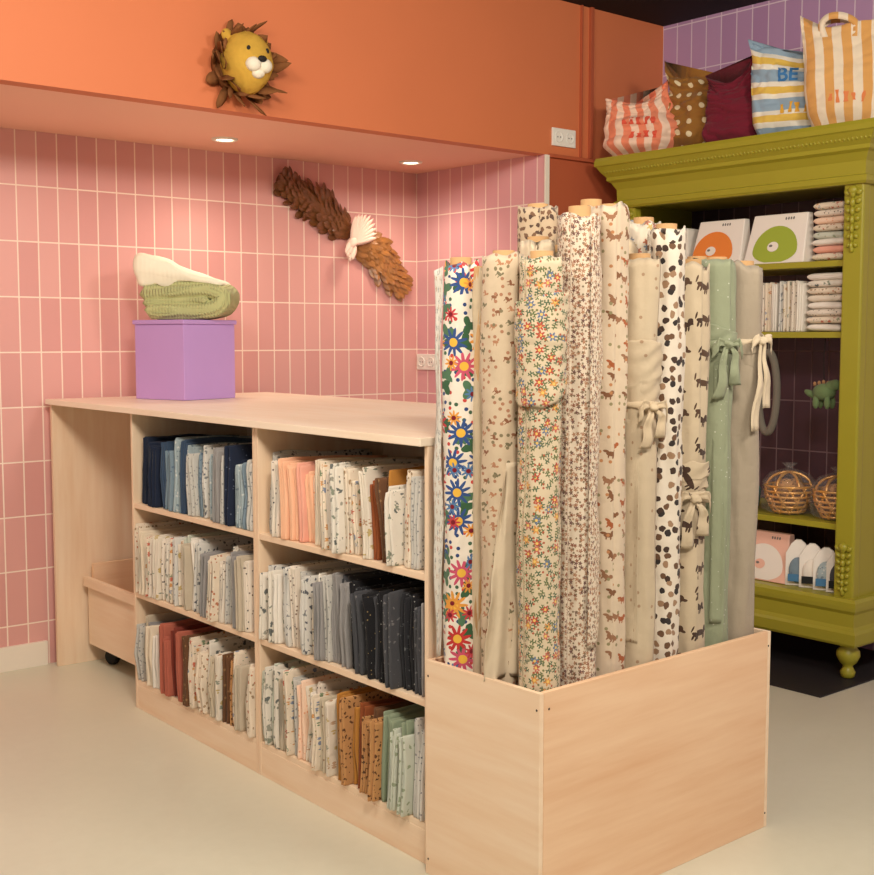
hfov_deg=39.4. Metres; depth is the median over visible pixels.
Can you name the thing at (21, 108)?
ceiling
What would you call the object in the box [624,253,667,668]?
bolt
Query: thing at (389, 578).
folded fabric
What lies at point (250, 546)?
folded fabric
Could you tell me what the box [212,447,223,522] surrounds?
folded fabric
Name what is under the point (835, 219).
textile
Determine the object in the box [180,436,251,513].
folded fabric
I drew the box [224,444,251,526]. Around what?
folded fabric
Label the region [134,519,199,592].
folded fabric
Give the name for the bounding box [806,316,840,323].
textile
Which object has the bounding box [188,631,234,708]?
folded fabric
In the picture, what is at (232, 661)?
folded fabric
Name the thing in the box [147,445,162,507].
folded fabric
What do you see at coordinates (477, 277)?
bolt
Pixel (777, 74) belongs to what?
fabric bag
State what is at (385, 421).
countertop
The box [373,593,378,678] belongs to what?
folded fabric
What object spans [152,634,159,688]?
folded fabric
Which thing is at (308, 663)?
folded fabric
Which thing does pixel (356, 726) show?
folded fabric
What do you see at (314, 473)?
folded fabric
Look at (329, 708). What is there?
folded fabric
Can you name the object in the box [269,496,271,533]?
folded fabric
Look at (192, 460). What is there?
folded fabric
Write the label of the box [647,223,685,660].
bolt
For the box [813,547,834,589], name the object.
package
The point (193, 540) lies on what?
folded fabric
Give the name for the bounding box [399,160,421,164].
recessed light
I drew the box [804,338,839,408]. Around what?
plush toy
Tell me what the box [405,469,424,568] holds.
folded fabric
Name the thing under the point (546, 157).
trim
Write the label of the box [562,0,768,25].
ceiling
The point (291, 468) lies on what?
folded fabric
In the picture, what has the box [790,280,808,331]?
folded fabric
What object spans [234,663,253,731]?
folded fabric
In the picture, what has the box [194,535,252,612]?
folded fabric
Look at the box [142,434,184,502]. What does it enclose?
folded fabric
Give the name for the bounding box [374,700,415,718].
folded fabric
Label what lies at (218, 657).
folded fabric
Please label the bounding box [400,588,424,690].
folded fabric
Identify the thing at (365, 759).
folded fabric
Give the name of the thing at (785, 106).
print
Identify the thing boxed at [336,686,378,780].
folded fabric
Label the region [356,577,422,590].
folded fabric
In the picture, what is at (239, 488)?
folded fabric
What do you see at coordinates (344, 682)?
folded fabric
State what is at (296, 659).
folded fabric
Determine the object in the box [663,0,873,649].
wall
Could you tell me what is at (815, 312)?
textile
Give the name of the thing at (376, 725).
folded fabric
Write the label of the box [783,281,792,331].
folded fabric
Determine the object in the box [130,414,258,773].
shelving unit
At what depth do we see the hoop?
5.07 m
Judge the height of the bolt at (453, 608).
1.526 m
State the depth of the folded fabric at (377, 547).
3.26 m
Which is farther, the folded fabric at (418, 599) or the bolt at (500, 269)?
the folded fabric at (418, 599)
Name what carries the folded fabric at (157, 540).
on the shelving unit at (220, 736)
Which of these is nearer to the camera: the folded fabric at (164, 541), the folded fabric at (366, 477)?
the folded fabric at (366, 477)
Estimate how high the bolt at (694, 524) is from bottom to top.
1.533 m
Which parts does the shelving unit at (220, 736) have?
panel, panel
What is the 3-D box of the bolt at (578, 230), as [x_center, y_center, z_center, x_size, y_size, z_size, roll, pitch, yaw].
[0.333,0.279,2.903,0.111,1.637,0.102,1,5,8]
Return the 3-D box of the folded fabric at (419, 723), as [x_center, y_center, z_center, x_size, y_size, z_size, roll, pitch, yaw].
[0.078,0.845,3.269,0.361,0.266,0.033,-4,6,-39]
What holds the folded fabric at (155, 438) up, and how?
on the shelving unit at (220, 736)
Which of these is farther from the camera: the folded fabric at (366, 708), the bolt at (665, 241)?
the folded fabric at (366, 708)
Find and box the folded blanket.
[133,253,239,319]
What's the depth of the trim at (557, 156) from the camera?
5.57 m
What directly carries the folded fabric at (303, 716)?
on the shelving unit at (407, 834)
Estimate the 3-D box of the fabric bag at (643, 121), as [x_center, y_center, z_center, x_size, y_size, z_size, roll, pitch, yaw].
[0.919,-1.427,5.464,0.360,0.329,0.228,2,5,21]
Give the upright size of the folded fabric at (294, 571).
0.248 m
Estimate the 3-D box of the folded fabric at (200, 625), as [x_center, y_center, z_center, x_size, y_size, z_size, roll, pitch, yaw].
[-0.764,0.767,4.328,0.380,0.248,0.046,-4,6,-39]
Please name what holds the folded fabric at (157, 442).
on the shelving unit at (220, 736)
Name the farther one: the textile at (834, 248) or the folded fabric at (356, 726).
the textile at (834, 248)
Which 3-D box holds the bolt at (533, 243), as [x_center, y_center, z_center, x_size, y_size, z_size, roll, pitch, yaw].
[0.239,0.305,2.978,0.094,1.573,0.088,1,5,7]
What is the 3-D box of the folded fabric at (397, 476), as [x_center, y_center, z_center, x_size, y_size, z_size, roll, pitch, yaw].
[0.023,0.197,3.318,0.384,0.253,0.028,-4,6,-39]
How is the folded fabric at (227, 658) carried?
on the shelving unit at (220, 736)
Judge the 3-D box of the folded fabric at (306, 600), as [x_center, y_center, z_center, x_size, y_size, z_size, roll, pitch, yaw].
[-0.236,0.506,3.654,0.401,0.232,0.034,-4,6,-39]
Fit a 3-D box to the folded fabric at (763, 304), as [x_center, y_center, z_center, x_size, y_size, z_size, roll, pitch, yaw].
[1.428,-0.549,5.157,0.207,0.205,0.027,-4,6,-40]
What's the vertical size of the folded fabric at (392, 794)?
0.219 m
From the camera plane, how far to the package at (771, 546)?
5.14 m
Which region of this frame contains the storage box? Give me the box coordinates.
[132,319,236,400]
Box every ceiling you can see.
[0,84,530,173]
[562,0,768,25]
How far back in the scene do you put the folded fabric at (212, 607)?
3.94 m
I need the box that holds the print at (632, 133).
[629,130,656,137]
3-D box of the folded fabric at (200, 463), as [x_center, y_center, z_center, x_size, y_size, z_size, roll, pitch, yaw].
[-0.641,0.147,4.148,0.377,0.216,0.036,-4,6,-39]
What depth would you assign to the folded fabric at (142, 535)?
4.37 m
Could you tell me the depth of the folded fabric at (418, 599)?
3.16 m
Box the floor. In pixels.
[0,658,873,874]
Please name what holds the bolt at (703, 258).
in the fabric bin
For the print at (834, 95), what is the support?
attached to the fabric bag at (838, 60)
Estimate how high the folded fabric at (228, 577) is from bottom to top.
0.225 m
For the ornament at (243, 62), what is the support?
attached to the wall at (495, 75)
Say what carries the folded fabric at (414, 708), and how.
on the shelving unit at (407, 834)
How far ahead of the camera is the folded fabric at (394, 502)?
3.17 m
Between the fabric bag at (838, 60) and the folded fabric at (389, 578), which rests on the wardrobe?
the fabric bag at (838, 60)
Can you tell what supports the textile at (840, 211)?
on the textile at (835, 219)
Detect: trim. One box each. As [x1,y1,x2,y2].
[544,154,549,204]
[548,153,594,162]
[579,5,583,156]
[588,7,594,158]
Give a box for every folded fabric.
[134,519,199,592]
[134,623,146,680]
[138,525,215,594]
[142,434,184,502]
[143,434,238,503]
[144,612,187,653]
[145,536,152,596]
[145,625,159,685]
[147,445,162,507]
[148,440,174,506]
[148,538,153,597]
[148,617,190,625]
[152,529,223,599]
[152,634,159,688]
[159,618,202,693]
[160,441,174,508]
[161,533,200,600]
[163,636,174,696]
[165,451,169,509]
[165,541,169,601]
[168,450,174,511]
[169,538,173,603]
[171,622,211,696]
[172,536,187,605]
[173,435,251,511]
[175,626,221,701]
[178,540,183,606]
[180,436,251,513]
[181,543,193,610]
[182,630,224,706]
[184,531,235,543]
[186,453,199,516]
[187,442,233,453]
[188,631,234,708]
[191,534,241,610]
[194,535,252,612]
[195,650,209,713]
[198,453,203,516]
[199,549,232,617]
[201,644,208,650]
[202,443,251,517]
[206,551,232,621]
[207,635,254,679]
[207,655,214,717]
[208,455,209,493]
[209,454,212,519]
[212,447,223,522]
[215,648,246,720]
[218,560,225,622]
[220,455,224,524]
[222,652,233,723]
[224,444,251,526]
[225,555,231,623]
[229,658,233,725]
[231,550,253,628]
[232,647,254,723]
[233,544,253,550]
[234,554,253,631]
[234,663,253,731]
[235,464,244,528]
[242,462,247,529]
[243,560,254,632]
[245,663,255,737]
[246,459,252,530]
[259,572,267,639]
[262,665,273,744]
[262,670,264,739]
[268,559,339,570]
[268,569,282,642]
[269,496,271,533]
[270,449,371,495]
[271,460,280,537]
[271,658,300,745]
[273,574,284,643]
[273,660,307,748]
[278,455,386,539]
[279,678,285,750]
[282,608,285,643]
[283,560,330,646]
[283,664,326,755]
[287,461,308,540]
[288,560,358,648]
[291,662,310,668]
[293,670,334,756]
[296,461,314,542]
[297,673,344,759]
[299,575,317,654]
[300,564,371,579]
[305,471,314,542]
[306,683,317,760]
[309,691,316,762]
[310,685,368,770]
[312,609,313,653]
[313,473,314,510]
[313,581,324,660]
[315,456,421,545]
[317,677,365,693]
[318,568,367,581]
[319,693,337,772]
[320,460,361,549]
[322,574,332,661]
[324,698,337,776]
[326,469,330,549]
[328,478,331,549]
[329,459,424,553]
[331,568,378,663]
[335,700,337,753]
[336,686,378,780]
[338,690,395,785]
[339,573,391,668]
[342,570,390,582]
[343,463,424,553]
[349,573,409,668]
[350,581,424,674]
[351,480,362,554]
[352,707,359,784]
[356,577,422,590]
[358,464,424,559]
[358,696,405,787]
[359,715,373,793]
[360,497,362,531]
[362,590,383,679]
[367,716,383,801]
[370,480,381,559]
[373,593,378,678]
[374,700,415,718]
[375,477,388,562]
[377,584,424,682]
[381,704,424,801]
[383,586,424,689]
[384,484,405,565]
[387,710,424,792]
[387,727,401,810]
[388,466,424,485]
[396,734,414,816]
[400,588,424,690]
[401,719,414,736]
[404,480,406,565]
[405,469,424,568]
[409,592,424,691]
[410,476,424,569]
[413,717,424,817]
[414,606,421,694]
[417,729,424,821]
[421,603,424,696]
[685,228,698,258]
[761,283,765,331]
[765,282,778,331]
[771,284,778,331]
[778,281,786,331]
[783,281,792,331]
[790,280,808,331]
[796,281,826,331]
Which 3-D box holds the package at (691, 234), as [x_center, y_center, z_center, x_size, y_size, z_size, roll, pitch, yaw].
[1.169,-0.843,5.473,0.210,0.180,0.050,-4,6,-40]
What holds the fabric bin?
on the floor
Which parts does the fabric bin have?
panel, panel, panel, panel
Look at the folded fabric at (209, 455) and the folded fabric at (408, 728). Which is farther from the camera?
the folded fabric at (209, 455)
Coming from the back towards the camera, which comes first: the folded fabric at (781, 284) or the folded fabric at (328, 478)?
the folded fabric at (781, 284)
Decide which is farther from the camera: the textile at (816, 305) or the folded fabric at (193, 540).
the textile at (816, 305)
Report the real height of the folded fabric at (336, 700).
0.235 m
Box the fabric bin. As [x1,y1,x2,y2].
[426,628,770,874]
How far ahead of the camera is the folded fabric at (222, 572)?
3.93 m
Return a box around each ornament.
[206,19,290,115]
[273,166,412,301]
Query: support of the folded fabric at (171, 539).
on the shelving unit at (220, 736)
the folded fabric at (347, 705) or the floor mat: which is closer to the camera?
the folded fabric at (347, 705)
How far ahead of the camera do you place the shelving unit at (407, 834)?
3.54 m
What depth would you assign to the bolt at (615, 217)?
2.92 m
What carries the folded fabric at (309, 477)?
on the shelving unit at (407, 834)
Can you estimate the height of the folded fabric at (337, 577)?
0.260 m
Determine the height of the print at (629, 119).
0.037 m
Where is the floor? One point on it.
(92, 782)
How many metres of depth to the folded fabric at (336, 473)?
3.36 m
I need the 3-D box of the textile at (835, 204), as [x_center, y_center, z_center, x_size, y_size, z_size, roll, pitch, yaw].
[1.619,-0.928,4.900,0.171,0.031,0.139,-4,6,-40]
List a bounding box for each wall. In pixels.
[0,0,662,214]
[0,127,416,662]
[417,154,546,403]
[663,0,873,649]
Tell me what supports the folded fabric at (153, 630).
on the shelving unit at (220, 736)
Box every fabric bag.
[603,81,677,155]
[665,61,712,146]
[702,56,756,141]
[748,39,810,134]
[800,12,873,126]
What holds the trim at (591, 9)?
attached to the wall at (495, 75)
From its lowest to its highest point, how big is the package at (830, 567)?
0.166 m
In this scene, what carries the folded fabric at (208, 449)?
on the shelving unit at (220, 736)
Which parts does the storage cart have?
rail, panel, panel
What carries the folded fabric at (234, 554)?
on the shelving unit at (220, 736)
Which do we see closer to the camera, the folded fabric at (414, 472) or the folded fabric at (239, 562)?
the folded fabric at (414, 472)
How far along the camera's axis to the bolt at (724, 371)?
3.18 m
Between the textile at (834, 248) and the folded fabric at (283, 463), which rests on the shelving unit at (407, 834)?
the folded fabric at (283, 463)
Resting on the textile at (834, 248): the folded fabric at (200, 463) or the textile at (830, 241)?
the textile at (830, 241)
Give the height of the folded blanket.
0.269 m
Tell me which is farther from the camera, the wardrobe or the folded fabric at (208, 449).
the wardrobe
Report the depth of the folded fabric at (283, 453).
3.79 m
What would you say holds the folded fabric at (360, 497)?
on the shelving unit at (407, 834)
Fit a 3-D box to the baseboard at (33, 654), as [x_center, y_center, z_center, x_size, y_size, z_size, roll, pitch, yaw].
[-3.514,1.021,3.450,4.980,0.100,0.018,-4,6,-40]
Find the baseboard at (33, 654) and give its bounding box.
[0,640,47,672]
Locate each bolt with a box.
[433,257,478,671]
[472,266,481,673]
[480,250,524,684]
[514,250,568,691]
[517,203,557,253]
[520,236,554,256]
[557,205,602,685]
[581,199,601,206]
[591,201,629,675]
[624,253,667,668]
[629,217,660,252]
[629,239,637,253]
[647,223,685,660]
[678,259,710,653]
[687,256,706,260]
[701,257,742,646]
[728,260,771,639]
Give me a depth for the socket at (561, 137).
5.54 m
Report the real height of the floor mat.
0.006 m
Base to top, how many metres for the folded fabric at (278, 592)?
0.213 m
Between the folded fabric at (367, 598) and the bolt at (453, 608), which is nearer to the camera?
the bolt at (453, 608)
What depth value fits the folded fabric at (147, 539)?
4.32 m
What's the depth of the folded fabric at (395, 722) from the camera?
3.24 m
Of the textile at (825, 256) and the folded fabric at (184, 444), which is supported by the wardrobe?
the textile at (825, 256)
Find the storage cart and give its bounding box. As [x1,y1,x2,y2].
[83,558,134,664]
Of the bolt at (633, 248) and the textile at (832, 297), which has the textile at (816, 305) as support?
the textile at (832, 297)
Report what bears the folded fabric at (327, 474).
on the shelving unit at (407, 834)
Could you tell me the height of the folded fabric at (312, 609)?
0.203 m
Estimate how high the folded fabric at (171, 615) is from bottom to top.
0.249 m
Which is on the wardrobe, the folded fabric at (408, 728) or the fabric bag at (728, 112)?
the fabric bag at (728, 112)
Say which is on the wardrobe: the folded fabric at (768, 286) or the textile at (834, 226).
the folded fabric at (768, 286)
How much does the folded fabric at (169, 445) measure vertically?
0.236 m
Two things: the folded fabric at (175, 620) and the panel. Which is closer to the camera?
the folded fabric at (175, 620)
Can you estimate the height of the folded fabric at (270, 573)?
0.221 m
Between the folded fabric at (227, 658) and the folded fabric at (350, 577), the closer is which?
the folded fabric at (350, 577)
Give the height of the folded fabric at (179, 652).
0.249 m
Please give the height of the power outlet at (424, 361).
0.080 m
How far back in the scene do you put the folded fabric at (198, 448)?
4.10 m
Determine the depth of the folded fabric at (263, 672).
3.74 m
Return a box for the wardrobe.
[594,118,873,678]
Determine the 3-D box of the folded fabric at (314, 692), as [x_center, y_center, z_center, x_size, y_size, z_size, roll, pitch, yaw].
[-0.222,0.839,3.667,0.372,0.212,0.032,-4,6,-39]
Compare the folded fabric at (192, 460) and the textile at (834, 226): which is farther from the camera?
the textile at (834, 226)
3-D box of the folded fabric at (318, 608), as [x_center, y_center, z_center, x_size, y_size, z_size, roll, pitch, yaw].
[-0.198,0.512,3.581,0.384,0.232,0.033,-4,6,-38]
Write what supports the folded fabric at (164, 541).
on the shelving unit at (220, 736)
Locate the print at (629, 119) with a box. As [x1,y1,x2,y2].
[622,116,654,123]
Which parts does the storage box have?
box lid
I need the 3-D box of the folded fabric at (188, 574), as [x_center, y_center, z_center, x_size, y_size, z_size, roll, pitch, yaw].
[-0.710,0.462,4.222,0.374,0.227,0.034,-4,6,-39]
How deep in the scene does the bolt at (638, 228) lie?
3.13 m
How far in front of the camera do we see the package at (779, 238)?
5.01 m
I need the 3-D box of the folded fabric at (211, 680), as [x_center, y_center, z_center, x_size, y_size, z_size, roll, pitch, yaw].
[-0.595,0.806,4.110,0.394,0.206,0.044,-4,6,-39]
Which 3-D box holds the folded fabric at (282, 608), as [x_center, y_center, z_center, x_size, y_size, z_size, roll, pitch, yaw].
[-0.309,0.501,3.772,0.390,0.222,0.029,-4,6,-39]
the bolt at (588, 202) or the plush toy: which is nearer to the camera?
the bolt at (588, 202)
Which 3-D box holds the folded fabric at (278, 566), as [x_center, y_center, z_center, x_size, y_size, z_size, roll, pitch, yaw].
[-0.349,0.493,3.825,0.398,0.229,0.042,-4,6,-39]
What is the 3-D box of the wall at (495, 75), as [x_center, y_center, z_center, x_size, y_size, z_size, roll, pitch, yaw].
[-1.886,-0.374,3.581,7.780,2.860,0.070,-4,6,-40]
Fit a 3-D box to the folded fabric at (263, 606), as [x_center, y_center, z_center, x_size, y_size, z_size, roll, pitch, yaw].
[-0.396,0.505,3.822,0.368,0.206,0.031,-4,6,-39]
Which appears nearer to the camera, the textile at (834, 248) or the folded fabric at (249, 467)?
the folded fabric at (249, 467)
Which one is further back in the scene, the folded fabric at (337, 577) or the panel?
the panel
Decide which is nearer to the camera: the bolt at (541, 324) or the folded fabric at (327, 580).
the bolt at (541, 324)
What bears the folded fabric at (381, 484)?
on the shelving unit at (407, 834)
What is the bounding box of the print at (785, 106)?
[780,101,806,112]
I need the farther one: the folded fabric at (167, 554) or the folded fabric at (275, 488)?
the folded fabric at (167, 554)
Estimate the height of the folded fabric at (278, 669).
0.256 m
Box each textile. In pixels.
[806,308,841,316]
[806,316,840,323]
[807,272,842,280]
[807,279,841,287]
[807,287,841,294]
[807,294,841,301]
[807,324,840,331]
[808,302,841,308]
[812,237,842,246]
[812,252,842,260]
[813,201,843,209]
[813,215,843,224]
[813,223,843,231]
[813,231,843,238]
[813,245,842,253]
[814,208,843,217]
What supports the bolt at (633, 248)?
in the fabric bin
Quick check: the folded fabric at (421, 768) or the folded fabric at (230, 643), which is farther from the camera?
the folded fabric at (230, 643)
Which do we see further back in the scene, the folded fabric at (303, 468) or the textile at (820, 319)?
the textile at (820, 319)
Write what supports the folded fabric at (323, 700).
on the shelving unit at (407, 834)
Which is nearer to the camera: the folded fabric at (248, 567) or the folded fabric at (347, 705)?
the folded fabric at (347, 705)
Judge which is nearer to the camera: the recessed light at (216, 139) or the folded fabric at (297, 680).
the folded fabric at (297, 680)
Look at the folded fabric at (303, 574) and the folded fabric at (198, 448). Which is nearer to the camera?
the folded fabric at (303, 574)
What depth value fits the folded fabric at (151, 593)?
4.31 m
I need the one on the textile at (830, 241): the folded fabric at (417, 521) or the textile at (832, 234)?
the textile at (832, 234)
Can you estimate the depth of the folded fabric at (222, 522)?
3.87 m
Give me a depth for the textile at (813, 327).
4.89 m
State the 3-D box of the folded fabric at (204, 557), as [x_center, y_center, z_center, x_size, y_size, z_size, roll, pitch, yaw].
[-0.625,0.475,4.124,0.386,0.216,0.036,-4,6,-39]
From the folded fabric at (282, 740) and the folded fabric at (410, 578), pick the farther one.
the folded fabric at (282, 740)
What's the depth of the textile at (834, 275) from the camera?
4.87 m
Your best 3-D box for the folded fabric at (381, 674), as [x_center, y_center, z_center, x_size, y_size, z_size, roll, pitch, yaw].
[-0.005,0.521,3.367,0.388,0.249,0.031,-4,6,-39]
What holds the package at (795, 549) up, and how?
on the wardrobe
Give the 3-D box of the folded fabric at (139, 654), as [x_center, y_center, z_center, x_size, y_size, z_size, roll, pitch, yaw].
[-0.933,0.770,4.534,0.401,0.209,0.040,-4,6,-39]
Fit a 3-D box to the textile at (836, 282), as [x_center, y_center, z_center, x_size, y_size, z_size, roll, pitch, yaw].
[1.615,-0.620,4.927,0.172,0.033,0.167,-4,6,-40]
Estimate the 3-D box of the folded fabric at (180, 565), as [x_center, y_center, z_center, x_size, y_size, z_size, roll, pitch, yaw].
[-0.727,0.455,4.274,0.383,0.231,0.036,-4,6,-39]
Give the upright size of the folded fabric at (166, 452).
0.205 m
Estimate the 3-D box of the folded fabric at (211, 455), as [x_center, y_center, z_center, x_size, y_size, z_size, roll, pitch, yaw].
[-0.575,0.148,4.071,0.394,0.228,0.056,-4,6,-39]
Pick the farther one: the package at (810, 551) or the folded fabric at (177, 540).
the package at (810, 551)
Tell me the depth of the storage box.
4.88 m
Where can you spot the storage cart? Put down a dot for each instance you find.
(110, 586)
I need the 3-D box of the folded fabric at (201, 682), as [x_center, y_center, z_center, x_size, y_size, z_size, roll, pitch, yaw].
[-0.638,0.800,4.151,0.396,0.210,0.046,-4,6,-39]
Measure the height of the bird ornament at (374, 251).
0.616 m
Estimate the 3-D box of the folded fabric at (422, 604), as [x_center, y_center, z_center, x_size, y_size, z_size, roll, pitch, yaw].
[0.113,0.533,3.242,0.403,0.246,0.036,-4,6,-39]
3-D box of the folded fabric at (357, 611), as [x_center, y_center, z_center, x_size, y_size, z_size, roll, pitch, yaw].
[-0.077,0.523,3.440,0.393,0.234,0.040,-4,6,-39]
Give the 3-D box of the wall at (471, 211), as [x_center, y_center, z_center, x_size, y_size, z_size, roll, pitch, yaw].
[0.197,-0.222,5.919,0.015,2.174,0.910,-4,6,-40]
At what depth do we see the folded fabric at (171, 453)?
4.16 m
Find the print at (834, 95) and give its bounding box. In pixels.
[828,89,865,102]
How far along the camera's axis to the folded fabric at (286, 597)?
3.62 m
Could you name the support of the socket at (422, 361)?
attached to the power outlet at (424, 361)
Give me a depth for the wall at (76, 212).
5.21 m
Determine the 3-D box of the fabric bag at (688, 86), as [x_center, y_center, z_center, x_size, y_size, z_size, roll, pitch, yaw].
[1.147,-1.461,5.370,0.299,0.412,0.180,2,5,27]
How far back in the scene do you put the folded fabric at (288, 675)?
3.62 m
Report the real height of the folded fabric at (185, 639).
0.242 m
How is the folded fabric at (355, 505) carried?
on the shelving unit at (407, 834)
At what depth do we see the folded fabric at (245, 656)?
3.88 m
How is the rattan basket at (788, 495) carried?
on the wardrobe
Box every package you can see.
[692,219,749,260]
[744,212,814,263]
[755,529,794,583]
[785,539,806,584]
[799,543,819,587]
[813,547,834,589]
[826,553,834,591]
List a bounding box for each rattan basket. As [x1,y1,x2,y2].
[763,470,814,513]
[812,475,836,519]
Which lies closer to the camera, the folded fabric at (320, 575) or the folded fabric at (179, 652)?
the folded fabric at (320, 575)
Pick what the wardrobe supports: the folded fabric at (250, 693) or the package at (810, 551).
the package at (810, 551)
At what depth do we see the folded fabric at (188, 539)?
4.16 m
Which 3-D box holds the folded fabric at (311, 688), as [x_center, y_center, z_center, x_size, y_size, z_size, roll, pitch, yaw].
[-0.232,0.830,3.687,0.382,0.227,0.028,-4,6,-39]
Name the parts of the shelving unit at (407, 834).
panel, panel, panel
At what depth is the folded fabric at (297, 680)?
3.61 m
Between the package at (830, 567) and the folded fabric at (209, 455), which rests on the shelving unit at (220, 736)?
the folded fabric at (209, 455)
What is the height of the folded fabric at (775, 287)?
0.199 m
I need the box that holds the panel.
[50,405,132,665]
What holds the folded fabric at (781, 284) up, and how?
on the wardrobe
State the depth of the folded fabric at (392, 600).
3.19 m
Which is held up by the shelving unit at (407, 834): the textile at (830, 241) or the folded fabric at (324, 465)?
the folded fabric at (324, 465)
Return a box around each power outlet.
[417,354,434,369]
[551,127,575,147]
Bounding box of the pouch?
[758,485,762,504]
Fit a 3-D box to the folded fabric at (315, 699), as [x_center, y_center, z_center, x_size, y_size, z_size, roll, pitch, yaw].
[-0.205,0.838,3.615,0.397,0.223,0.040,-4,6,-39]
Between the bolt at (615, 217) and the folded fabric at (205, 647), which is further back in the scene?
the folded fabric at (205, 647)
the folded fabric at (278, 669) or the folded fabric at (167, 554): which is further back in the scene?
the folded fabric at (167, 554)
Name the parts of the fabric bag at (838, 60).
bag handle, bag handle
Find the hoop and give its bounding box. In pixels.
[759,343,780,435]
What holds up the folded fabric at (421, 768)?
on the shelving unit at (407, 834)
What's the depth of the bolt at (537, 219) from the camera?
3.02 m
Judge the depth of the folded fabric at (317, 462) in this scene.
3.48 m
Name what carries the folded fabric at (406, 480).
on the shelving unit at (407, 834)
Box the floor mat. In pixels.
[754,627,873,697]
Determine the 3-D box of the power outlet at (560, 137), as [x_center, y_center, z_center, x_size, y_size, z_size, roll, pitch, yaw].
[0.577,-1.361,5.540,0.150,0.080,0.014,-4,6,-40]
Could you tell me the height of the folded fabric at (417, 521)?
0.241 m
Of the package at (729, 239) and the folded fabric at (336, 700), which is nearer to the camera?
the folded fabric at (336, 700)
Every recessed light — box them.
[211,137,237,142]
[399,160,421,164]
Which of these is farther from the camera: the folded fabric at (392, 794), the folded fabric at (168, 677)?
the folded fabric at (168, 677)
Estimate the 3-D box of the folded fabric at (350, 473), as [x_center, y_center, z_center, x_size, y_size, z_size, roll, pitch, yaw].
[-0.100,0.191,3.473,0.391,0.240,0.046,-4,6,-39]
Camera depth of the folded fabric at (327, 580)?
3.45 m
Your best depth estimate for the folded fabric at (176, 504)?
4.15 m
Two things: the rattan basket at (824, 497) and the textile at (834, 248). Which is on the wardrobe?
the rattan basket at (824, 497)
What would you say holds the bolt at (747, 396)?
in the fabric bin
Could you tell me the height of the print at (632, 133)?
0.036 m
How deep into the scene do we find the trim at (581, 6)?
5.59 m
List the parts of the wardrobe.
corner post, panel, cornice, bead trim, panel, panel, panel, moulding, corner post, panel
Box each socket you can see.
[418,357,433,366]
[555,131,573,143]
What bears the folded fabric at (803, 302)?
on the wardrobe
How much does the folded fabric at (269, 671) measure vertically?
0.247 m
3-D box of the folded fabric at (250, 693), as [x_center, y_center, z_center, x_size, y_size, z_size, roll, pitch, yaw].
[-0.443,0.810,3.908,0.384,0.231,0.041,-4,6,-39]
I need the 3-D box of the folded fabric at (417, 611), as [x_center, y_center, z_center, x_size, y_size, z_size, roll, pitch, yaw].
[0.087,0.539,3.251,0.372,0.232,0.033,-4,6,-39]
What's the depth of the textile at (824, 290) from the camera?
4.88 m
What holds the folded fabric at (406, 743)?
on the shelving unit at (407, 834)
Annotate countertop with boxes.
[45,392,442,446]
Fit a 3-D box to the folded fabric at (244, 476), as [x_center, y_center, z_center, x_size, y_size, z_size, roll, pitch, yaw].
[-0.443,0.169,3.892,0.402,0.215,0.038,-4,6,-39]
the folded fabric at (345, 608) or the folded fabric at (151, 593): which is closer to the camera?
the folded fabric at (345, 608)
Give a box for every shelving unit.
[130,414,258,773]
[255,428,444,863]
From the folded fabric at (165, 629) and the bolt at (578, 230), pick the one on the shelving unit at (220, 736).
the folded fabric at (165, 629)

